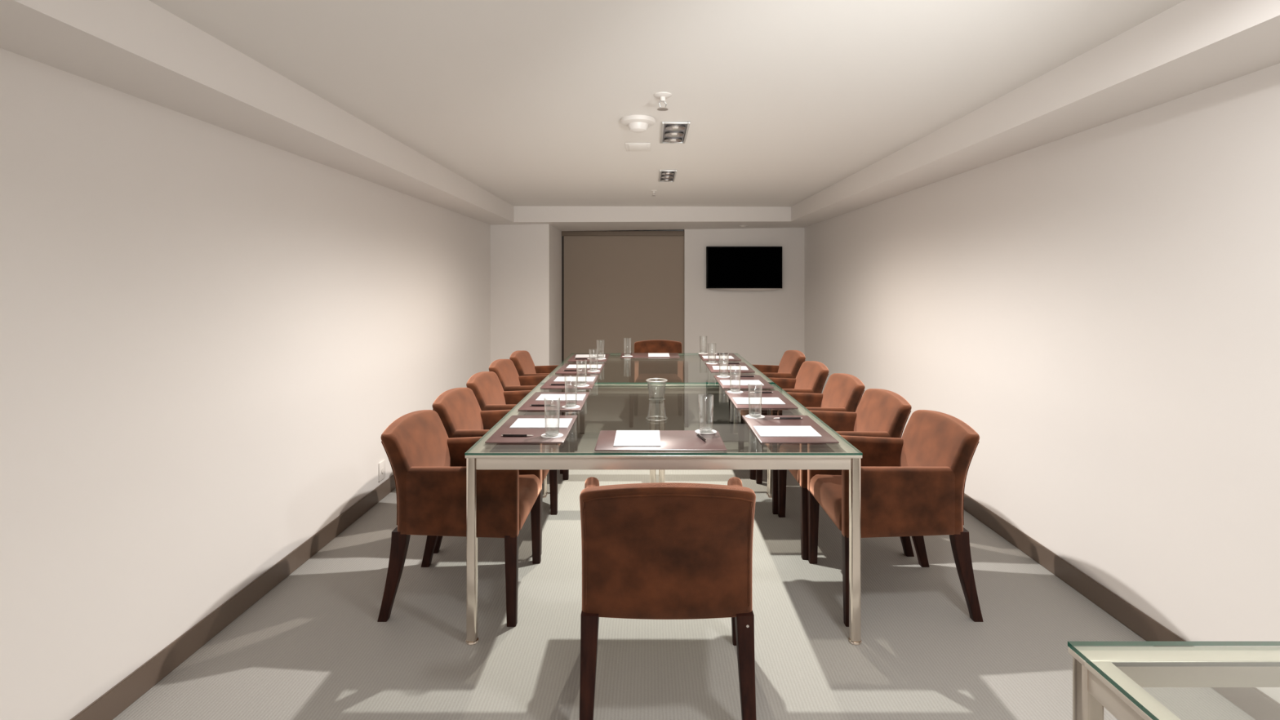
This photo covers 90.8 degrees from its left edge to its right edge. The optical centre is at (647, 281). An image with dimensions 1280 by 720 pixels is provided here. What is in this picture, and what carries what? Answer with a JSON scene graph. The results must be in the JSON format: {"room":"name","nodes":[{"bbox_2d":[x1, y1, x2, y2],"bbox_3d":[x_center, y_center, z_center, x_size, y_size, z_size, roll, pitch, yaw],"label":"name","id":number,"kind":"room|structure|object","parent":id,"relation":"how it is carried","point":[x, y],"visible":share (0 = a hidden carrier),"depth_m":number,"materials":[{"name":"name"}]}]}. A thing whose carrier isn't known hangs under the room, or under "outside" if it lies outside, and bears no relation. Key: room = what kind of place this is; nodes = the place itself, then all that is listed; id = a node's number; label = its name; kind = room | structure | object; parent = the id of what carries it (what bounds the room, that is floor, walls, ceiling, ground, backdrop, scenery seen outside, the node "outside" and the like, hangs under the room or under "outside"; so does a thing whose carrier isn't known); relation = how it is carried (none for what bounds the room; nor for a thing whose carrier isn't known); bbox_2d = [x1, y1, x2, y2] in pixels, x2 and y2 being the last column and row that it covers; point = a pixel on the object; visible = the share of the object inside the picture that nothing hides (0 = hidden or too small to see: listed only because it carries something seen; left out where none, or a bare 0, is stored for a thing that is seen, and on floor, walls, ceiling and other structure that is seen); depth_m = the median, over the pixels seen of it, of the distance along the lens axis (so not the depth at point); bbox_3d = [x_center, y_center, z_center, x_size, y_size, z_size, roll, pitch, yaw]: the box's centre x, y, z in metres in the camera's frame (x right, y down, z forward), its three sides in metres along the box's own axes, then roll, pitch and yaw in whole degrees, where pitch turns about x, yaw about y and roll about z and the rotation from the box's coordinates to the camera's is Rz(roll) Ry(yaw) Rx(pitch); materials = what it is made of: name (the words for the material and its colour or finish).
{"room":"conference room","nodes":[
{"label":"conference room","id":0,"kind":"room"},
{"bbox_2d":[0,48,490,719],"bbox_3d":[-1.805,0.300,3.430,0.120,2.240,9.700,0,0,0],"label":"wall","id":1,"kind":"structure","parent":0,"point":[211,336],"depth_m":2.30,"materials":[{"name":"white paint"}]},
{"bbox_2d":[70,475,395,719],"bbox_3d":[-1.739,1.370,2.845,0.012,0.100,8.290,0,0,0],"label":"baseboard","id":2,"kind":"structure","parent":1,"relation":"attached to","point":[126,692],"depth_m":2.53,"materials":[{"name":"brown paint"}]},
{"bbox_2d":[0,0,518,224],"bbox_3d":[-1.587,-0.755,3.340,0.315,0.250,9.280,0,0,0],"label":"ceiling beam","id":3,"kind":"structure","parent":1,"relation":"attached to","point":[140,49],"depth_m":2.17,"materials":[{"name":"white paint"}]},
{"bbox_2d":[378,459,385,481],"bbox_3d":[-1.738,1.235,4.130,0.013,0.120,0.090,0,0,0],"label":"wall socket","id":4,"kind":"object","parent":1,"relation":"attached to","point":[381,464],"visible":1,"depth_m":4.12,"materials":[{"name":"white plastic"}]},
{"bbox_2d":[490,223,561,365],"bbox_3d":[-1.420,0.360,7.635,0.650,2.120,1.290,0,0,0],"label":"wall pier","id":5,"kind":"object","parent":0,"point":[526,260],"visible":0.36,"depth_m":6.99,"materials":[{"name":"white paint"}]},
{"bbox_2d":[148,0,1184,206],"bbox_3d":[0.117,-0.940,3.430,3.965,0.279,9.700,0,0,0],"label":"ceiling","id":6,"kind":"structure","parent":0,"point":[525,101],"depth_m":2.49,"materials":[{"name":"white paint"}]},
{"bbox_2d":[620,115,655,133],"bbox_3d":[-0.050,-0.791,3.200,0.180,0.064,0.180,0,0,0],"label":"smoke detector","id":7,"kind":"object","parent":6,"relation":"attached to","point":[636,123],"visible":1,"depth_m":3.15,"materials":[{"name":"white plastic"}]},
{"bbox_2d":[625,142,650,151],"bbox_3d":[-0.060,-0.819,3.850,0.150,0.009,0.220,0,0,0],"label":"access panel","id":8,"kind":"object","parent":6,"relation":"attached to","point":[630,147],"visible":1,"depth_m":3.82,"materials":[{"name":"white paint"}]},
{"bbox_2d":[653,91,671,111],"bbox_3d":[0.065,-0.791,2.780,0.080,0.067,0.080,0,0,-34],"label":"sprinkler","id":9,"kind":"object","parent":6,"relation":"attached to","point":[662,95],"visible":1,"depth_m":2.77,"materials":[{"name":"white metal"}]},
{"bbox_2d":[658,169,676,182],"bbox_3d":[0.150,-0.817,4.900,0.128,0.018,0.500,0,0,0],"label":"recessed light","id":10,"kind":"object","parent":6,"relation":"in","point":[664,175],"visible":1,"depth_m":4.87,"materials":[{"name":"white metal"}]},
{"bbox_2d":[660,121,690,143],"bbox_3d":[0.145,-0.817,3.480,0.146,0.018,0.470,0,0,0],"label":"recessed light","id":11,"kind":"object","parent":6,"relation":"in","point":[672,132],"visible":1,"depth_m":3.44,"materials":[{"name":"white metal"}]},
{"bbox_2d":[112,404,1255,719],"bbox_3d":[0.117,1.480,3.430,3.965,0.120,9.700,0,0,0],"label":"floor","id":12,"kind":"structure","parent":0,"point":[314,646],"depth_m":2.50,"materials":[{"name":"carpet"}]},
{"bbox_2d":[377,409,542,626],"bbox_3d":[-0.839,1.020,2.905,0.606,0.800,0.620,0,0,0],"label":"armchair","id":13,"kind":"object","parent":12,"relation":"on","point":[428,467],"visible":0.9,"depth_m":2.63,"materials":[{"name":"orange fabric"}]},
{"bbox_2d":[432,387,558,553],"bbox_3d":[-0.850,1.020,3.570,0.606,0.800,0.620,0,0,0],"label":"armchair","id":14,"kind":"object","parent":12,"relation":"on","point":[460,414],"visible":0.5,"depth_m":3.59,"materials":[{"name":"orange fabric"}]},
{"bbox_2d":[466,371,568,479],"bbox_3d":[-0.867,1.020,4.250,0.606,0.800,0.620,0,0,0],"label":"armchair","id":15,"kind":"object","parent":12,"relation":"on","point":[486,387],"visible":0.35,"depth_m":4.27,"materials":[{"name":"orange fabric"}]},
{"bbox_2d":[488,359,575,474],"bbox_3d":[-0.907,1.020,4.970,0.606,0.800,0.620,0,0,0],"label":"armchair","id":16,"kind":"object","parent":12,"relation":"on","point":[505,370],"visible":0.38,"depth_m":5.00,"materials":[{"name":"orange fabric"}]},
{"bbox_2d":[509,350,584,450],"bbox_3d":[-0.889,1.020,5.605,0.606,0.800,0.620,0,0,0],"label":"armchair","id":17,"kind":"object","parent":12,"relation":"on","point":[522,361],"visible":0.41,"depth_m":5.58,"materials":[{"name":"orange fabric"}]},
{"bbox_2d":[540,353,773,495],"bbox_3d":[0.061,1.045,5.053,1.562,0.750,1.731,0,0,0],"label":"glass table","id":18,"kind":"object","parent":12,"relation":"on","point":[689,367],"visible":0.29,"depth_m":4.78,"materials":[{"name":"teal"}]},
{"bbox_2d":[540,375,598,388],"bbox_3d":[-0.513,0.667,4.213,0.326,0.006,0.524,0,0,0],"label":"placemat","id":19,"kind":"object","parent":18,"relation":"on","point":[546,385],"visible":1,"depth_m":4.13,"materials":[{"name":"brown leather"}]},
{"bbox_2d":[549,383,571,385],"bbox_3d":[-0.559,0.658,4.041,0.138,0.011,0.010,0,0,0],"label":"pen","id":20,"kind":"object","parent":19,"relation":"on","point":[550,384],"visible":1,"depth_m":4.04,"materials":[{"name":"black plastic"}]},
{"bbox_2d":[553,376,595,381],"bbox_3d":[-0.496,0.662,4.293,0.262,0.004,0.190,0,0,0],"label":"notepad","id":21,"kind":"object","parent":19,"relation":"on","point":[558,378],"visible":0.93,"depth_m":4.28,"materials":[{"name":"grey paper"}]},
{"bbox_3d":[-0.423,0.662,4.028,0.096,0.002,0.096,0,0,0],"label":"coaster","id":22,"kind":"object","parent":19,"relation":"on","visible":0},
{"bbox_2d":[576,360,586,386],"bbox_3d":[-0.423,0.581,4.028,0.069,0.160,0.069,0,0,0],"label":"drinking glass","id":23,"kind":"object","parent":22,"relation":"on","point":[579,384],"visible":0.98,"depth_m":4.02,"materials":[{"name":"white"}]},
{"bbox_2d":[555,363,604,373],"bbox_3d":[-0.513,0.667,4.853,0.326,0.006,0.524,0,0,0],"label":"placemat","id":24,"kind":"object","parent":18,"relation":"on","point":[565,366],"visible":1,"depth_m":4.78,"materials":[{"name":"brown leather"}]},
{"bbox_2d":[563,369,581,371],"bbox_3d":[-0.559,0.658,4.681,0.138,0.011,0.010,0,0,0],"label":"pen","id":25,"kind":"object","parent":24,"relation":"on","point":[563,370],"visible":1,"depth_m":4.68,"materials":[{"name":"black plastic"}]},
{"bbox_2d":[566,364,601,368],"bbox_3d":[-0.496,0.662,4.933,0.262,0.004,0.190,0,0,0],"label":"notepad","id":26,"kind":"object","parent":24,"relation":"on","point":[569,366],"visible":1,"depth_m":4.89,"materials":[{"name":"grey paper"}]},
{"bbox_3d":[-0.403,0.662,4.683,0.096,0.002,0.096,0,0,0],"label":"coaster","id":27,"kind":"object","parent":24,"relation":"on","visible":0},
{"bbox_2d":[589,349,598,371],"bbox_3d":[-0.403,0.581,4.683,0.069,0.160,0.069,0,0,0],"label":"drinking glass","id":28,"kind":"object","parent":27,"relation":"on","point":[591,369],"visible":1,"depth_m":4.67,"materials":[{"name":"white"}]},
{"bbox_2d":[567,353,609,361],"bbox_3d":[-0.513,0.667,5.561,0.326,0.006,0.524,0,0,0],"label":"placemat","id":29,"kind":"object","parent":18,"relation":"on","point":[606,355],"visible":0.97,"depth_m":5.38,"materials":[{"name":"brown leather"}]},
{"bbox_2d":[575,354,604,357],"bbox_3d":[-0.513,0.662,5.631,0.262,0.004,0.190,0,0,-3],"label":"notepad","id":30,"kind":"object","parent":29,"relation":"on","point":[576,355],"visible":1,"depth_m":5.65,"materials":[{"name":"grey paper"}]},
{"bbox_3d":[-0.408,0.662,5.431,0.096,0.002,0.096,0,0,0],"label":"coaster","id":31,"kind":"object","parent":29,"relation":"on","visible":0},
{"bbox_2d":[596,340,604,359],"bbox_3d":[-0.408,0.581,5.431,0.069,0.160,0.069,0,0,0],"label":"drinking glass","id":32,"kind":"object","parent":31,"relation":"on","point":[600,357],"visible":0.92,"depth_m":5.42,"materials":[{"name":"white"}]},
{"bbox_2d":[620,352,679,357],"bbox_3d":[0.018,0.667,5.730,0.524,0.006,0.326,0,0,0],"label":"placemat","id":33,"kind":"object","parent":18,"relation":"on","point":[633,354],"visible":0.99,"depth_m":5.68,"materials":[{"name":"brown leather"}]},
{"bbox_2d":[648,352,669,356],"bbox_3d":[0.098,0.662,5.713,0.190,0.004,0.262,0,0,0],"label":"notepad","id":34,"kind":"object","parent":33,"relation":"on","point":[650,354],"visible":1,"depth_m":5.71,"materials":[{"name":"grey paper"}]},
{"bbox_3d":[-0.182,0.662,5.615,0.096,0.002,0.096,0,0,0],"label":"coaster","id":35,"kind":"object","parent":33,"relation":"on","visible":0},
{"bbox_2d":[623,339,631,356],"bbox_3d":[-0.182,0.581,5.615,0.069,0.160,0.069,0,0,0],"label":"drinking glass","id":36,"kind":"object","parent":35,"relation":"on","point":[625,355],"visible":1,"depth_m":5.60,"materials":[{"name":"white"}]},
{"bbox_2d":[697,352,741,360],"bbox_3d":[0.630,0.667,5.615,0.326,0.006,0.524,0,0,0],"label":"placemat","id":37,"kind":"object","parent":18,"relation":"on","point":[735,357],"visible":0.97,"depth_m":5.50,"materials":[{"name":"brown leather"}]},
{"bbox_2d":[702,355,733,358],"bbox_3d":[0.613,0.662,5.535,0.262,0.004,0.190,0,0,0],"label":"notepad","id":38,"kind":"object","parent":37,"relation":"on","point":[704,357],"visible":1,"depth_m":5.53,"materials":[{"name":"grey paper"}]},
{"bbox_3d":[0.512,0.662,5.825,0.096,0.002,0.096,0,0,0],"label":"coaster","id":39,"kind":"object","parent":37,"relation":"on","visible":0},
{"bbox_2d":[699,335,706,353],"bbox_3d":[0.512,0.581,5.825,0.069,0.160,0.069,0,0,0],"label":"drinking glass","id":40,"kind":"object","parent":39,"relation":"on","point":[701,352],"visible":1,"depth_m":5.82,"materials":[{"name":"white"}]},
{"bbox_2d":[704,362,755,372],"bbox_3d":[0.630,0.667,4.928,0.326,0.006,0.524,0,0,0],"label":"placemat","id":41,"kind":"object","parent":18,"relation":"on","point":[709,366],"visible":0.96,"depth_m":4.82,"materials":[{"name":"brown leather"}]},
{"bbox_2d":[711,365,748,369],"bbox_3d":[0.630,0.662,4.848,0.262,0.004,0.190,0,0,3],"label":"notepad","id":42,"kind":"object","parent":41,"relation":"on","point":[714,367],"visible":1,"depth_m":4.84,"materials":[{"name":"grey paper"}]},
{"bbox_2d":[724,362,740,364],"bbox_3d":[0.676,0.658,5.100,0.138,0.011,0.010,0,0,0],"label":"pen","id":43,"kind":"object","parent":41,"relation":"on","point":[724,362],"visible":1,"depth_m":5.10,"materials":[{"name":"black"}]},
{"bbox_3d":[0.520,0.662,5.128,0.096,0.002,0.096,0,0,0],"label":"coaster","id":44,"kind":"object","parent":41,"relation":"on","visible":0},
{"bbox_2d":[707,343,715,363],"bbox_3d":[0.520,0.581,5.128,0.069,0.160,0.069,0,0,0],"label":"drinking glass","id":45,"kind":"object","parent":44,"relation":"on","point":[709,362],"visible":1,"depth_m":5.12,"materials":[{"name":"white"}]},
{"bbox_2d":[713,375,773,388],"bbox_3d":[0.630,0.667,4.222,0.326,0.006,0.524,0,0,0],"label":"placemat","id":46,"kind":"object","parent":18,"relation":"on","point":[766,385],"visible":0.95,"depth_m":4.17,"materials":[{"name":"brown leather"}]},
{"bbox_2d":[720,380,764,385],"bbox_3d":[0.613,0.662,4.142,0.262,0.004,0.190,0,0,0],"label":"notepad","id":47,"kind":"object","parent":46,"relation":"on","point":[723,382],"visible":1,"depth_m":4.14,"materials":[{"name":"grey paper"}]},
{"bbox_2d":[735,375,755,377],"bbox_3d":[0.676,0.658,4.394,0.138,0.011,0.010,0,0,0],"label":"pen","id":48,"kind":"object","parent":46,"relation":"on","point":[736,375],"visible":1,"depth_m":4.39,"materials":[{"name":"black plastic"}]},
{"bbox_3d":[0.530,0.662,4.412,0.096,0.002,0.096,0,0,0],"label":"coaster","id":49,"kind":"object","parent":46,"relation":"on","visible":0},
{"bbox_2d":[719,353,728,377],"bbox_3d":[0.530,0.581,4.412,0.069,0.160,0.069,0,0,0],"label":"drinking glass","id":50,"kind":"object","parent":49,"relation":"on","point":[722,375],"visible":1,"depth_m":4.40,"materials":[{"name":"white"}]},
{"bbox_2d":[629,339,688,427],"bbox_3d":[0.106,1.020,6.447,0.577,0.800,0.606,0,0,0],"label":"armchair","id":51,"kind":"object","parent":12,"relation":"on","point":[652,345],"visible":0.3,"depth_m":6.64,"materials":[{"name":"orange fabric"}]},
{"bbox_2d":[464,382,862,644],"bbox_3d":[0.061,1.045,3.328,1.562,0.750,1.728,0,0,0],"label":"glass table","id":52,"kind":"object","parent":12,"relation":"on","point":[845,456],"visible":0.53,"depth_m":2.48,"materials":[{"name":"teal"}]},
{"bbox_2d":[484,415,577,443],"bbox_3d":[-0.513,0.667,2.875,0.326,0.006,0.524,0,0,0],"label":"placemat","id":53,"kind":"object","parent":52,"relation":"on","point":[496,437],"visible":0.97,"depth_m":2.77,"materials":[{"name":"brown leather"}]},
{"bbox_2d":[501,434,533,436],"bbox_3d":[-0.559,0.658,2.703,0.138,0.011,0.010,0,0,0],"label":"pen","id":54,"kind":"object","parent":53,"relation":"on","point":[502,435],"visible":1,"depth_m":2.70,"materials":[{"name":"black plastic"}]},
{"bbox_2d":[509,417,572,428],"bbox_3d":[-0.496,0.662,2.955,0.262,0.004,0.190,0,0,0],"label":"notepad","id":55,"kind":"object","parent":53,"relation":"on","point":[521,423],"visible":1,"depth_m":2.94,"materials":[{"name":"grey paper"}]},
{"bbox_2d":[541,432,563,438],"bbox_3d":[-0.413,0.662,2.720,0.096,0.002,0.096,0,0,0],"label":"coaster","id":56,"kind":"object","parent":53,"relation":"on","point":[560,435],"visible":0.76,"depth_m":2.70,"materials":[{"name":"grey"}]},
{"bbox_2d":[543,397,559,436],"bbox_3d":[-0.413,0.581,2.720,0.069,0.160,0.069,0,0,0],"label":"drinking glass","id":57,"kind":"object","parent":56,"relation":"on","point":[548,433],"visible":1,"depth_m":2.71,"materials":[{"name":"white"}]},
{"bbox_2d":[517,391,589,410],"bbox_3d":[-0.513,0.667,3.535,0.326,0.006,0.524,0,0,0],"label":"placemat","id":58,"kind":"object","parent":52,"relation":"on","point":[526,406],"visible":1,"depth_m":3.46,"materials":[{"name":"brown leather"}]},
{"bbox_2d":[529,404,555,406],"bbox_3d":[-0.559,0.658,3.363,0.138,0.011,0.010,0,0,0],"label":"pen","id":59,"kind":"object","parent":58,"relation":"on","point":[531,405],"visible":1,"depth_m":3.36,"materials":[{"name":"black plastic"}]},
{"bbox_2d":[535,394,586,400],"bbox_3d":[-0.496,0.662,3.615,0.262,0.004,0.190,0,0,0],"label":"notepad","id":60,"kind":"object","parent":58,"relation":"on","point":[547,397],"visible":1,"depth_m":3.61,"materials":[{"name":"grey paper"}]},
{"bbox_2d":[561,404,579,408],"bbox_3d":[-0.408,0.662,3.345,0.096,0.002,0.096,0,0,0],"label":"coaster","id":61,"kind":"object","parent":58,"relation":"on","point":[577,406],"visible":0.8,"depth_m":3.31,"materials":[{"name":"grey"}]},
{"bbox_2d":[564,376,577,407],"bbox_3d":[-0.408,0.581,3.345,0.069,0.160,0.069,0,0,0],"label":"drinking glass","id":62,"kind":"object","parent":61,"relation":"on","point":[567,404],"visible":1,"depth_m":3.34,"materials":[{"name":"white"}]},
{"bbox_2d":[645,377,667,400],"bbox_3d":[0.050,0.614,3.600,0.124,0.113,0.124,0,0,0],"label":"bucket","id":63,"kind":"object","parent":52,"relation":"on","point":[654,397],"visible":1,"depth_m":3.59,"materials":[{"name":"clear glass"}]},
{"bbox_2d":[594,430,726,451],"bbox_3d":[0.050,0.667,2.655,0.524,0.006,0.326,0,0,0],"label":"placemat","id":64,"kind":"object","parent":52,"relation":"on","point":[670,440],"visible":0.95,"depth_m":2.59,"materials":[{"name":"brown leather"}]},
{"bbox_2d":[613,430,660,446],"bbox_3d":[-0.044,0.662,2.673,0.190,0.004,0.262,0,0,0],"label":"notepad","id":65,"kind":"object","parent":64,"relation":"on","point":[623,437],"visible":1,"depth_m":2.65,"materials":[{"name":"grey paper"}]},
{"bbox_2d":[696,433,707,442],"bbox_3d":[0.226,0.658,2.674,0.010,0.011,0.138,0,0,-14],"label":"pen","id":66,"kind":"object","parent":64,"relation":"on","point":[697,434],"visible":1,"depth_m":2.66,"materials":[{"name":"black plastic"}]},
{"bbox_2d":[694,429,716,434],"bbox_3d":[0.256,0.662,2.790,0.096,0.002,0.096,0,0,0],"label":"coaster","id":67,"kind":"object","parent":64,"relation":"on","point":[697,431],"visible":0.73,"depth_m":2.76,"materials":[{"name":"grey"}]},
{"bbox_2d":[697,395,713,432],"bbox_3d":[0.256,0.581,2.790,0.069,0.160,0.069,0,0,0],"label":"drinking glass","id":68,"kind":"object","parent":67,"relation":"on","point":[703,428],"visible":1,"depth_m":2.78,"materials":[{"name":"white"}]},
{"bbox_2d":[724,391,798,408],"bbox_3d":[0.630,0.667,3.587,0.326,0.006,0.524,0,0,0],"label":"placemat","id":69,"kind":"object","parent":52,"relation":"on","point":[788,405],"visible":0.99,"depth_m":3.56,"materials":[{"name":"brown leather"}]},
{"bbox_2d":[727,391,742,393],"bbox_3d":[0.525,0.662,3.797,0.096,0.002,0.096,0,0,0],"label":"coaster","id":70,"kind":"object","parent":69,"relation":"on","point":[740,392],"visible":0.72,"depth_m":3.78,"materials":[{"name":"grey"}]},
{"bbox_2d":[729,364,741,392],"bbox_3d":[0.525,0.581,3.797,0.069,0.160,0.069,0,0,0],"label":"drinking glass","id":71,"kind":"object","parent":70,"relation":"on","point":[734,390],"visible":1,"depth_m":3.79,"materials":[{"name":"white"}]},
{"bbox_2d":[732,397,785,404],"bbox_3d":[0.613,0.662,3.507,0.262,0.004,0.190,0,0,0],"label":"notepad","id":72,"kind":"object","parent":69,"relation":"on","point":[739,401],"visible":0.93,"depth_m":3.49,"materials":[{"name":"grey paper"}]},
{"bbox_2d":[750,391,773,393],"bbox_3d":[0.676,0.658,3.759,0.138,0.011,0.010,0,0,0],"label":"pen","id":73,"kind":"object","parent":69,"relation":"on","point":[766,392],"visible":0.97,"depth_m":3.76,"materials":[{"name":"black plastic"}]},
{"bbox_2d":[742,415,839,443],"bbox_3d":[0.630,0.667,2.875,0.326,0.006,0.524,0,0,0],"label":"placemat","id":74,"kind":"object","parent":52,"relation":"on","point":[769,420],"visible":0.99,"depth_m":2.88,"materials":[{"name":"brown leather"}]},
{"bbox_2d":[745,414,764,418],"bbox_3d":[0.527,0.662,3.103,0.096,0.002,0.096,0,0,0],"label":"coaster","id":75,"kind":"object","parent":74,"relation":"on","point":[746,415],"visible":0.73,"depth_m":3.07,"materials":[{"name":"grey"}]},
{"bbox_2d":[747,383,762,417],"bbox_3d":[0.527,0.581,3.103,0.069,0.160,0.069,0,0,0],"label":"drinking glass","id":76,"kind":"object","parent":75,"relation":"on","point":[753,414],"visible":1,"depth_m":3.09,"materials":[{"name":"white"}]},
{"bbox_2d":[753,426,822,436],"bbox_3d":[0.613,0.662,2.795,0.262,0.004,0.190,0,0,0],"label":"notepad","id":77,"kind":"object","parent":74,"relation":"on","point":[763,431],"visible":1,"depth_m":2.78,"materials":[{"name":"grey paper"}]},
{"bbox_2d":[773,417,802,419],"bbox_3d":[0.676,0.658,3.047,0.138,0.011,0.010,0,0,0],"label":"pen","id":78,"kind":"object","parent":74,"relation":"on","point":[790,418],"visible":1,"depth_m":3.04,"materials":[{"name":"black plastic"}]},
{"bbox_2d":[579,476,756,719],"bbox_3d":[0.061,1.020,2.205,0.620,0.800,0.606,0,0,0],"label":"armchair","id":79,"kind":"object","parent":12,"relation":"on","point":[653,550],"visible":1,"depth_m":1.97,"materials":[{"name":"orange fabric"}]},
{"bbox_2d":[728,350,805,433],"bbox_3d":[1.062,1.020,5.640,0.606,0.800,0.620,0,0,0],"label":"armchair","id":80,"kind":"object","parent":12,"relation":"on","point":[791,362],"visible":0.38,"depth_m":5.63,"materials":[{"name":"orange fabric"}]},
{"bbox_2d":[737,360,828,479],"bbox_3d":[1.032,1.020,4.840,0.606,0.800,0.620,0,0,0],"label":"armchair","id":81,"kind":"object","parent":12,"relation":"on","point":[811,376],"visible":0.39,"depth_m":4.78,"materials":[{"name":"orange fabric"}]},
{"bbox_2d":[755,373,865,514],"bbox_3d":[1.060,1.020,4.160,0.606,0.800,0.620,0,0,0],"label":"armchair","id":82,"kind":"object","parent":12,"relation":"on","point":[842,392],"visible":0.32,"depth_m":4.09,"materials":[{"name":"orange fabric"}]},
{"bbox_2d":[777,388,914,559],"bbox_3d":[1.085,1.020,3.530,0.606,0.800,0.620,0,0,0],"label":"armchair","id":83,"kind":"object","parent":12,"relation":"on","point":[882,413],"visible":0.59,"depth_m":3.46,"materials":[{"name":"orange fabric"}]},
{"bbox_2d":[807,409,983,626],"bbox_3d":[1.110,1.020,2.905,0.606,0.800,0.620,0,0,0],"label":"armchair","id":84,"kind":"object","parent":12,"relation":"on","point":[913,485],"visible":0.87,"depth_m":2.63,"materials":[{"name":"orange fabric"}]},
{"bbox_2d":[1067,641,1279,719],"bbox_3d":[1.356,1.045,0.688,1.155,0.750,0.983,0,0,0],"label":"glass side table","id":85,"kind":"object","parent":12,"relation":"on","point":[1113,678],"visible":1,"depth_m":1.15,"materials":[{"name":"silver"}]},
{"bbox_2d":[684,227,804,365],"bbox_3d":[1.221,0.360,8.130,1.518,2.120,0.300,0,0,0],"label":"wall","id":86,"kind":"structure","parent":0,"point":[759,326],"depth_m":7.98,"materials":[{"name":"white paint"}]},
{"bbox_2d":[561,231,684,362],"bbox_3d":[-0.317,0.389,8.035,1.556,2.062,0.080,0,0,0],"label":"door","id":87,"kind":"structure","parent":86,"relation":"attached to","point":[617,286],"depth_m":8.03,"materials":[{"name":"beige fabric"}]},
{"bbox_2d":[513,206,791,231],"bbox_3d":[0.090,-0.757,7.455,3.040,0.245,1.450,0,0,0],"label":"ceiling beam","id":88,"kind":"structure","parent":86,"relation":"attached to","point":[562,218],"depth_m":6.97,"materials":[{"name":"white paint"}]},
{"bbox_2d":[706,246,782,290],"bbox_3d":[1.209,-0.164,7.942,0.952,0.556,0.076,0,0,0],"label":"television","id":89,"kind":"object","parent":86,"relation":"attached to","point":[727,268],"visible":1,"depth_m":7.90,"materials":[{"name":"black plastic"}]},
{"bbox_2d":[804,62,1279,703],"bbox_3d":[2.040,0.280,3.430,0.120,2.280,9.700,0,0,0],"label":"wall","id":90,"kind":"structure","parent":0,"point":[1100,305],"depth_m":2.68,"materials":[{"name":"white paint"}]},
{"bbox_2d":[777,0,1279,227],"bbox_3d":[1.795,-0.780,3.340,0.370,0.200,9.280,0,0,0],"label":"ceiling beam","id":91,"kind":"structure","parent":90,"relation":"attached to","point":[1190,46],"depth_m":2.40,"materials":[{"name":"white paint"}]},
{"bbox_2d":[964,493,1279,719],"bbox_3d":[1.974,1.370,3.340,0.012,0.100,9.280,0,0,0],"label":"baseboard","id":92,"kind":"structure","parent":90,"relation":"attached to","point":[1259,705],"depth_m":2.71,"materials":[{"name":"brown paint"}]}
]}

